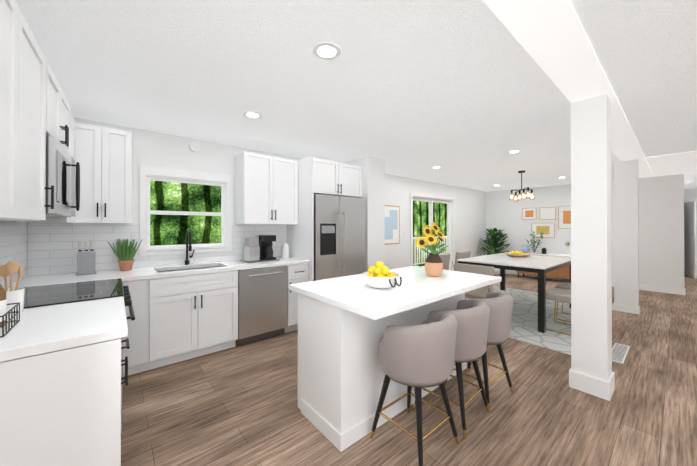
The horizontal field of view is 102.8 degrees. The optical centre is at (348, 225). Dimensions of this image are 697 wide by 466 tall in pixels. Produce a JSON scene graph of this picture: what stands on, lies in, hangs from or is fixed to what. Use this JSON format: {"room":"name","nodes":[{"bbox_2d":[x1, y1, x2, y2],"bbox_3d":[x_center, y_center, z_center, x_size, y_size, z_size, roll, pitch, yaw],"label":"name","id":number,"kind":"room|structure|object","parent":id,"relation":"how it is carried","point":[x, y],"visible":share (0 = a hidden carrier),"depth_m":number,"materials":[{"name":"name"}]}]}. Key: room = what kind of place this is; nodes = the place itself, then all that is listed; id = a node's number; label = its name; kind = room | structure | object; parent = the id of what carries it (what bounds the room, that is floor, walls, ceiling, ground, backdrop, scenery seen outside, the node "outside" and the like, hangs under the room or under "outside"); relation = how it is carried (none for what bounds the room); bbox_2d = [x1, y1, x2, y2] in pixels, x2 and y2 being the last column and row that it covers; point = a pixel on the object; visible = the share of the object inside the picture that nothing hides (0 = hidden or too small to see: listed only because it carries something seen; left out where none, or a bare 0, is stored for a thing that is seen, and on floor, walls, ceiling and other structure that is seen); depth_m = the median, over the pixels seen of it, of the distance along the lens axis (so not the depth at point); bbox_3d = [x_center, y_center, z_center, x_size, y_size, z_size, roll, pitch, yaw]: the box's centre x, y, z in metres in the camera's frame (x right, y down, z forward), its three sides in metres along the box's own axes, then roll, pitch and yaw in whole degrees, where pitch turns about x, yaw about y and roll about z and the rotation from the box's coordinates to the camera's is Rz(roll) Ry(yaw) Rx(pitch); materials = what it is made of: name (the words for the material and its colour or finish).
{"room":"dining room and kitchen","nodes":[
{"label":"dining room and kitchen","id":0,"kind":"room"},
{"bbox_2d":[0,220,22,222],"bbox_3d":[-0.756,0.146,-0.279,0.300,2.420,7.000,0,0,-40],"label":"wall","id":1,"kind":"structure","parent":0,"point":[9,221],"depth_m":2.07,"materials":[{"name":"white paint"}]},
{"bbox_2d":[0,222,31,288],"bbox_3d":[-2.166,0.210,1.637,0.010,0.474,2.190,0,0,-40],"label":"backsplash","id":2,"kind":"structure","parent":1,"relation":"attached to","point":[15,245],"depth_m":2.22,"materials":[{"name":"tile"}]},
{"bbox_2d":[0,0,35,222],"bbox_3d":[-1.353,-0.477,0.925,0.297,0.896,0.523,0,0,-40],"label":"upper cabinet","id":3,"kind":"object","parent":1,"relation":"attached to","point":[17,41],"depth_m":1.14,"materials":[{"name":"white wood"}]},
{"bbox_2d":[32,42,51,222],"bbox_3d":[-1.627,-0.476,1.250,0.297,0.896,0.534,0,0,-40],"label":"upper cabinet","id":4,"kind":"object","parent":1,"relation":"attached to","point":[35,108],"depth_m":1.49,"materials":[{"name":"white wood"}]},
{"bbox_2d":[52,72,71,155],"bbox_3d":[-2.036,-0.724,1.767,0.319,0.396,0.760,0,0,-40],"label":"upper cabinet","id":5,"kind":"object","parent":1,"relation":"attached to","point":[61,109],"depth_m":1.85,"materials":[{"name":"white wood"}]},
{"bbox_2d":[46,134,79,216],"bbox_3d":[-2.010,-0.289,1.786,0.386,0.445,0.755,0,0,-40],"label":"microwave","id":6,"kind":"object","parent":5,"relation":"attached to","point":[60,169],"visible":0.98,"depth_m":1.73,"materials":[{"name":"silver metal"}]},
{"bbox_2d":[52,116,74,222],"bbox_3d":[-2.391,-0.473,2.208,0.285,0.896,0.393,0,0,-40],"label":"upper cabinet","id":7,"kind":"object","parent":1,"relation":"attached to","point":[54,219],"depth_m":2.23,"materials":[{"name":"white wood"}]},
{"bbox_2d":[27,117,485,275],"bbox_3d":[0.538,0.166,5.494,9.720,2.420,0.160,0,0,-40],"label":"wall","id":8,"kind":"structure","parent":0,"point":[152,148],"depth_m":4.00,"materials":[{"name":"white paint"}]},
{"bbox_2d":[32,223,286,275],"bbox_3d":[-1.909,0.215,3.318,2.569,0.474,0.008,0,0,-40],"label":"backsplash","id":9,"kind":"structure","parent":8,"relation":"attached to","point":[46,248],"depth_m":2.83,"materials":[{"name":"tile"}]},
{"bbox_2d":[140,165,232,255],"bbox_3d":[-1.916,-0.169,3.348,0.960,0.985,0.160,0,0,-40],"label":"kitchen window","id":10,"kind":"structure","parent":8,"relation":"in","point":[147,172],"depth_m":3.29,"materials":[{"name":"white wood"}]},
{"bbox_2d":[189,142,200,151],"bbox_3d":[-1.852,-0.952,3.353,0.120,0.120,0.031,0,0,-40],"label":"smoke detector","id":11,"kind":"object","parent":8,"relation":"attached to","point":[194,146],"visible":0.92,"depth_m":3.34,"materials":[{"name":"white plastic"}]},
{"bbox_2d":[287,155,361,281],"bbox_3d":[-0.336,0.229,4.183,0.945,2.285,0.712,0,0,-40],"label":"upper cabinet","id":12,"kind":"object","parent":8,"relation":"attached to","point":[322,176],"visible":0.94,"depth_m":3.84,"materials":[{"name":"white wood"}]},
{"bbox_2d":[385,205,399,244],"bbox_3d":[0.827,-0.019,5.616,0.620,0.790,0.023,0,0,-40],"label":"framed painting","id":13,"kind":"object","parent":8,"relation":"attached to","point":[392,224],"visible":0.73,"depth_m":5.66,"materials":[{"name":"blue paper"}]},
{"bbox_2d":[410,192,454,270],"bbox_3d":[2.015,0.325,6.712,1.850,2.110,0.160,0,0,-40],"label":"sliding door frame","id":14,"kind":"structure","parent":8,"relation":"in","point":[448,201],"depth_m":6.94,"materials":[{"name":"white"}]},
{"bbox_2d":[15,0,696,191],"bbox_3d":[4.691,-1.093,4.512,14.800,0.109,7.300,0,0,-40],"label":"ceiling","id":15,"kind":"structure","parent":0,"point":[468,94],"depth_m":2.01,"materials":[{"name":"white paint"}]},
{"bbox_2d":[243,111,261,118],"bbox_3d":[-0.912,-1.052,2.641,0.168,0.004,0.168,0,0,41],"label":"recessed light","id":16,"kind":"object","parent":15,"relation":"in","point":[250,114],"depth_m":2.62,"materials":[{"name":"white plastic"}]},
{"bbox_2d":[313,42,340,59],"bbox_3d":[-0.132,-1.055,1.684,0.168,0.004,0.168,0,0,41],"label":"recessed light","id":17,"kind":"object","parent":15,"relation":"in","point":[327,50],"depth_m":1.68,"materials":[{"name":"white plastic"}]},
{"bbox_2d":[507,150,520,152],"bbox_3d":[2.342,-1.047,3.932,0.168,0.004,0.168,0,0,41],"label":"recessed light","id":18,"kind":"object","parent":15,"relation":"in","point":[513,151],"depth_m":3.91,"materials":[{"name":"white plastic"}]},
{"bbox_2d":[509,170,534,201],"bbox_3d":[3.303,-0.767,5.303,0.661,0.554,0.494,0,0,-40],"label":"chandelier","id":19,"kind":"object","parent":15,"relation":"hanging from","point":[524,189],"visible":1,"depth_m":5.30,"materials":[{"name":"black metal"}]},
{"bbox_2d":[483,0,653,177],"bbox_3d":[2.786,-1.048,2.946,9.270,0.008,0.260,0,0,-40],"label":"beam","id":20,"kind":"structure","parent":15,"relation":"attached to","point":[551,37],"depth_m":1.68,"materials":[{"name":"white paint"}]},
{"bbox_2d":[345,156,384,271],"bbox_3d":[0.187,0.163,4.595,0.375,2.420,0.758,0,0,-40],"label":"wall","id":21,"kind":"structure","parent":0,"point":[373,181],"depth_m":4.28,"materials":[{"name":"white paint"}]},
{"bbox_2d":[121,274,696,465],"bbox_3d":[4.691,1.422,4.503,14.800,0.100,7.300,0,0,-40],"label":"floor","id":22,"kind":"structure","parent":0,"point":[235,406],"depth_m":2.03,"materials":[{"name":"brown wood"}]},
{"bbox_2d":[0,338,129,465],"bbox_3d":[-1.442,0.926,1.284,0.663,0.872,0.713,0,0,-40],"label":"base cabinet","id":23,"kind":"object","parent":22,"relation":"on","point":[60,407],"visible":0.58,"depth_m":1.09,"materials":[{"name":"white wood"}]},
{"bbox_2d":[0,296,127,361],"bbox_3d":[-1.447,0.466,1.282,0.652,0.039,0.724,0,0,-40],"label":"countertop","id":24,"kind":"structure","parent":23,"relation":"on","point":[40,330],"depth_m":1.22,"materials":[{"name":"white stone"}]},
{"bbox_2d":[0,302,19,337],"bbox_3d":[-1.552,0.401,1.122,0.256,0.086,0.256,0,0,-40],"label":"wire basket","id":25,"kind":"object","parent":24,"relation":"on","point":[11,319],"visible":0.98,"depth_m":1.19,"materials":[{"name":"black metal"}]},
{"bbox_2d":[0,284,6,325],"bbox_3d":[-1.545,0.299,1.207,0.078,0.277,0.078,0,0,-40],"label":"oil bottle","id":26,"kind":"object","parent":25,"relation":"in","point":[3,305],"visible":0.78,"depth_m":1.21,"materials":[{"name":"orange glass"}]},
{"bbox_2d":[0,261,24,315],"bbox_3d":[-1.726,0.311,1.414,0.104,0.271,0.104,0,0,-40],"label":"utensil crock","id":27,"kind":"object","parent":24,"relation":"on","point":[16,293],"visible":0.77,"depth_m":1.40,"materials":[{"name":"white ceramic"}]},
{"bbox_2d":[2,278,134,433],"bbox_3d":[-1.896,0.888,1.870,0.704,0.950,0.748,0,0,-40],"label":"range","id":28,"kind":"object","parent":22,"relation":"on","point":[45,295],"visible":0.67,"depth_m":1.84,"materials":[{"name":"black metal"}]},
{"bbox_2d":[122,278,157,376],"bbox_3d":[-2.343,0.930,2.545,0.912,0.872,0.628,0,0,-40],"label":"base cabinet","id":29,"kind":"object","parent":22,"relation":"on","point":[142,354],"depth_m":2.55,"materials":[{"name":"white wood"}]},
{"bbox_2d":[8,277,123,288],"bbox_3d":[-2.191,0.468,2.171,0.660,0.039,0.080,0,0,-40],"label":"countertop","id":30,"kind":"structure","parent":29,"relation":"on","point":[78,279],"depth_m":2.25,"materials":[{"name":"white stone"}]},
{"bbox_2d":[158,279,237,366],"bbox_3d":[-1.731,1.022,3.060,0.802,0.690,0.628,0,0,-40],"label":"base cabinet","id":31,"kind":"object","parent":22,"relation":"on","point":[181,318],"depth_m":2.82,"materials":[{"name":"white wood"}]},
{"bbox_2d":[236,265,286,346],"bbox_3d":[-1.166,0.933,3.486,0.596,0.872,0.651,0,0,-40],"label":"dishwasher","id":32,"kind":"object","parent":22,"relation":"on","point":[262,303],"visible":0.73,"depth_m":3.26,"materials":[{"name":"silver metal"}]},
{"bbox_2d":[285,263,307,332],"bbox_3d":[-0.843,0.934,3.809,0.304,0.872,0.628,0,0,-40],"label":"base cabinet","id":33,"kind":"object","parent":22,"relation":"on","point":[298,273],"depth_m":3.54,"materials":[{"name":"white wood"}]},
{"bbox_2d":[13,257,308,284],"bbox_3d":[-1.699,0.562,3.068,2.569,0.220,0.659,0,0,-40],"label":"countertop","id":34,"kind":"structure","parent":33,"relation":"on","point":[141,273],"depth_m":2.84,"materials":[{"name":"white stone"}]},
{"bbox_2d":[75,241,96,274],"bbox_3d":[-2.442,0.295,2.590,0.140,0.310,0.090,0,0,-40],"label":"knife block","id":35,"kind":"object","parent":34,"relation":"on","point":[86,262],"visible":1,"depth_m":2.56,"materials":[{"name":"grey plastic"}]},
{"bbox_2d":[108,238,141,270],"bbox_3d":[-2.263,0.289,2.818,0.270,0.324,0.273,0,0,-40],"label":"potted plant","id":36,"kind":"object","parent":34,"relation":"on","point":[125,254],"visible":1,"depth_m":2.78,"materials":[{"name":"green plant"}]},
{"bbox_2d":[185,231,194,264],"bbox_3d":[-1.814,0.254,3.203,0.100,0.396,0.209,0,0,-40],"label":"faucet","id":37,"kind":"object","parent":34,"relation":"on","point":[188,233],"visible":1,"depth_m":3.23,"materials":[{"name":"black metal"}]},
{"bbox_2d":[240,235,279,262],"bbox_3d":[-1.148,0.288,3.615,0.420,0.330,0.260,0,0,-40],"label":"coffee maker","id":38,"kind":"object","parent":34,"relation":"on","point":[263,251],"visible":1,"depth_m":3.55,"materials":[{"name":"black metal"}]},
{"bbox_2d":[281,243,289,258],"bbox_3d":[-0.883,0.344,3.890,0.120,0.220,0.120,0,0,-40],"label":"bottle","id":39,"kind":"object","parent":34,"relation":"on","point":[285,254],"visible":1,"depth_m":3.85,"materials":[{"name":"white ceramic"}]},
{"bbox_2d":[314,194,365,280],"bbox_3d":[-0.284,0.476,4.141,0.900,1.790,0.758,0,0,-40],"label":"fridge","id":40,"kind":"object","parent":22,"relation":"on","point":[339,236],"visible":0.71,"depth_m":3.84,"materials":[{"name":"silver metal"}]},
{"bbox_2d":[298,293,466,451],"bbox_3d":[0.352,0.929,2.398,1.544,0.872,0.593,0,0,-40],"label":"kitchen island","id":41,"kind":"object","parent":22,"relation":"on","point":[341,375],"visible":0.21,"depth_m":1.84,"materials":[{"name":"white wood"}]},
{"bbox_2d":[289,266,501,319],"bbox_3d":[0.446,0.469,2.289,1.590,0.038,0.920,0,0,-40],"label":"island countertop","id":42,"kind":"structure","parent":41,"relation":"on","point":[359,295],"depth_m":1.96,"materials":[{"name":"white stone"}]},
{"bbox_2d":[362,261,401,288],"bbox_3d":[0.241,0.354,2.028,0.276,0.187,0.293,0,0,-40],"label":"lemon bowl","id":43,"kind":"object","parent":42,"relation":"on","point":[378,275],"visible":1,"depth_m":1.96,"materials":[{"name":"white ceramic"}]},
{"bbox_2d":[415,222,448,276],"bbox_3d":[0.767,0.207,2.497,0.334,0.486,0.251,0,0,-40],"label":"sunflower vase","id":44,"kind":"object","parent":42,"relation":"on","point":[433,264],"visible":1,"depth_m":2.45,"materials":[{"name":"brown"}]},
{"bbox_2d":[370,311,458,465],"bbox_3d":[0.426,0.953,1.752,0.516,0.826,0.483,0,0,-40],"label":"stool","id":45,"kind":"object","parent":22,"relation":"on","point":[418,357],"visible":1,"depth_m":1.56,"materials":[{"name":"grey fabric"}]},
{"bbox_2d":[413,300,489,438],"bbox_3d":[0.766,0.954,2.039,0.516,0.826,0.483,0,0,-40],"label":"stool","id":46,"kind":"object","parent":22,"relation":"on","point":[472,319],"visible":0.65,"depth_m":1.83,"materials":[{"name":"grey fabric"}]},
{"bbox_2d":[444,292,512,410],"bbox_3d":[1.087,0.955,2.310,0.516,0.826,0.482,0,0,-40],"label":"stool","id":47,"kind":"object","parent":22,"relation":"on","point":[500,304],"visible":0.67,"depth_m":2.11,"materials":[{"name":"grey fabric"}]},
{"bbox_2d":[480,228,509,274],"bbox_3d":[4.149,0.714,7.828,0.840,1.339,0.772,0,0,-40],"label":"floor plant","id":48,"kind":"object","parent":22,"relation":"on","point":[492,242],"visible":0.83,"depth_m":7.75,"materials":[{"name":"green plant"}]},
{"bbox_2d":[465,286,612,354],"bbox_3d":[2.817,1.367,4.671,2.950,0.012,2.130,0,0,-40],"label":"rug","id":49,"kind":"object","parent":22,"relation":"on","point":[524,322],"visible":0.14,"depth_m":3.90,"materials":[{"name":"white fabric"}]},
{"bbox_2d":[439,253,469,299],"bbox_3d":[1.824,0.938,5.036,0.480,0.846,0.548,0,0,-40],"label":"dining chair","id":50,"kind":"object","parent":49,"relation":"on","point":[445,258],"visible":0.1,"depth_m":5.19,"materials":[{"name":"beige fabric"}]},
{"bbox_2d":[452,251,470,270],"bbox_3d":[2.435,0.940,5.552,0.480,0.846,0.548,0,0,-40],"label":"dining chair","id":51,"kind":"object","parent":49,"relation":"on","point":[462,254],"visible":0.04,"depth_m":5.56,"materials":[{"name":"beige fabric"}]},
{"bbox_2d":[456,263,505,299],"bbox_3d":[1.762,0.934,3.737,0.548,0.846,0.480,0,0,-40],"label":"dining chair","id":52,"kind":"object","parent":49,"relation":"on","point":[480,293],"visible":0.23,"depth_m":3.56,"materials":[{"name":"beige fabric"}]},
{"bbox_2d":[457,253,570,332],"bbox_3d":[2.741,0.946,4.490,1.700,0.827,1.170,0,0,-40],"label":"dining table","id":53,"kind":"object","parent":49,"relation":"on","point":[541,266],"visible":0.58,"depth_m":4.00,"materials":[{"name":"white stone"}]},
{"bbox_2d":[504,251,531,256],"bbox_3d":[2.928,0.485,4.813,0.430,0.095,0.430,0,0,-40],"label":"fruit tray","id":54,"kind":"object","parent":53,"relation":"on","point":[517,254],"visible":1,"depth_m":4.76,"materials":[{"name":"brown wood"}]},
{"bbox_2d":[546,288,570,335],"bbox_3d":[2.890,0.933,3.584,0.504,0.846,0.570,0,0,-40],"label":"dining chair","id":55,"kind":"object","parent":49,"relation":"on","point":[559,295],"visible":0.21,"depth_m":3.57,"materials":[{"name":"beige fabric"}]},
{"bbox_2d":[556,282,570,321],"bbox_3d":[3.352,0.935,3.987,0.480,0.846,0.548,0,0,-44],"label":"dining chair","id":56,"kind":"object","parent":49,"relation":"on","point":[564,285],"visible":0.27,"depth_m":4.01,"materials":[{"name":"beige fabric"}]},
{"bbox_2d":[516,252,570,278],"bbox_3d":[5.083,1.051,7.059,0.442,0.660,1.360,0,0,-40],"label":"sideboard","id":57,"kind":"object","parent":22,"relation":"on","point":[562,272],"visible":0.31,"depth_m":6.78,"materials":[{"name":"brown wood"}]},
{"bbox_2d":[521,245,529,252],"bbox_3d":[4.751,0.621,7.460,0.220,0.200,0.220,0,0,-40],"label":"vase","id":58,"kind":"object","parent":57,"relation":"on","point":[525,248],"visible":0.96,"depth_m":7.39,"materials":[{"name":"blue glass"}]},
{"bbox_2d":[525,230,544,252],"bbox_3d":[4.756,0.404,7.164,0.474,0.633,0.444,0,0,-40],"label":"plant","id":59,"kind":"object","parent":57,"relation":"on","point":[534,242],"visible":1,"depth_m":7.14,"materials":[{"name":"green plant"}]},
{"bbox_2d":[571,93,611,381],"bbox_3d":[2.049,0.160,2.346,0.226,2.410,0.226,0,0,-40],"label":"column","id":60,"kind":"structure","parent":22,"relation":"on","point":[591,292],"depth_m":2.27,"materials":[{"name":"white paint"}]},
{"bbox_2d":[612,343,629,363],"bbox_3d":[2.900,1.360,2.982,0.600,0.014,0.120,0,0,-40],"label":"floor vent","id":61,"kind":"object","parent":22,"relation":"in","point":[619,353],"visible":0.81,"depth_m":2.97,"materials":[{"name":"white metal"}]},
{"bbox_2d":[614,159,638,306],"bbox_3d":[4.460,0.167,4.463,0.130,2.410,0.270,0,0,-40],"label":"column","id":62,"kind":"structure","parent":22,"relation":"on","point":[626,232],"depth_m":4.42,"materials":[{"name":"white paint"}]},
{"bbox_2d":[613,303,639,313],"bbox_3d":[4.405,1.317,4.414,0.014,0.110,0.298,0,0,-40],"label":"baseboard","id":63,"kind":"structure","parent":22,"relation":"on","point":[617,307],"depth_m":4.40,"materials":[{"name":"white wood"}]},
{"bbox_2d":[486,174,683,288],"bbox_3d":[5.489,0.171,7.044,0.150,2.420,3.850,0,0,-40],"label":"wall","id":64,"kind":"structure","parent":0,"point":[661,231],"depth_m":5.95,"materials":[{"name":"white paint"}]},
{"bbox_2d":[522,208,536,219],"bbox_3d":[4.927,-0.328,7.573,0.026,0.320,0.340,0,0,-40],"label":"picture frame","id":65,"kind":"object","parent":64,"relation":"attached to","point":[529,213],"visible":1,"depth_m":7.56,"materials":[{"name":"white paper"}]},
{"bbox_2d":[531,223,554,237],"bbox_3d":[5.129,0.117,7.332,0.026,0.390,0.525,0,0,-40],"label":"picture frame","id":66,"kind":"object","parent":64,"relation":"attached to","point":[548,228],"visible":0.98,"depth_m":7.30,"materials":[{"name":"white paper"}]},
{"bbox_2d":[539,207,555,219],"bbox_3d":[5.198,-0.321,7.252,0.026,0.325,0.360,0,0,-40],"label":"picture frame","id":67,"kind":"object","parent":64,"relation":"attached to","point":[547,213],"visible":0.94,"depth_m":7.25,"materials":[{"name":"white paper"}]},
{"bbox_2d":[558,206,570,228],"bbox_3d":[5.488,-0.215,6.907,0.026,0.570,0.440,0,0,-40],"label":"picture frame","id":68,"kind":"object","parent":64,"relation":"attached to","point":[564,217],"visible":0.56,"depth_m":6.97,"materials":[{"name":"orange paper"}]},
{"bbox_2d":[505,270,685,294],"bbox_3d":[5.431,1.326,6.982,0.014,0.110,3.863,0,0,-40],"label":"baseboard","id":69,"kind":"structure","parent":64,"relation":"attached to","point":[641,287],"depth_m":5.87,"materials":[{"name":"white wood"}]},
{"bbox_2d":[684,188,696,202],"bbox_3d":[9.280,0.175,8.179,0.150,2.419,7.000,0,0,-40],"label":"wall","id":70,"kind":"structure","parent":0,"point":[690,193],"depth_m":7.76,"materials":[{"name":"white paint"}]},
{"label":"outside","id":71,"kind":"structure","parent":0,"visible":0},
{"bbox_2d":[150,180,446,265],"bbox_3d":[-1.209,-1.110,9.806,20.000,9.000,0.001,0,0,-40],"label":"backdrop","id":72,"kind":"structure","parent":71,"point":[170,229],"depth_m":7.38,"materials":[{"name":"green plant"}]},
{"bbox_3d":[9.642,0.323,7.608,0.029,2.120,0.440,0,0,-40],"label":"hall doorway","id":73,"kind":"structure","parent":0,"visible":0},
{"bbox_2d":[684,201,696,278],"bbox_3d":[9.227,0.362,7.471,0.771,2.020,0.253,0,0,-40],"label":"door leaf","id":74,"kind":"structure","parent":73,"relation":"attached to","point":[690,239],"depth_m":7.42,"materials":[{"name":"white"}]},
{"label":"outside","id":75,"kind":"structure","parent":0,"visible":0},
{"bbox_2d":[413,236,446,266],"bbox_3d":[3.477,0.948,9.282,9.500,1.120,1.830,0,0,-40],"label":"deck railing","id":76,"kind":"object","parent":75,"point":[422,262],"visible":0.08,"depth_m":9.61,"materials":[{"name":"white wood"}]}
]}

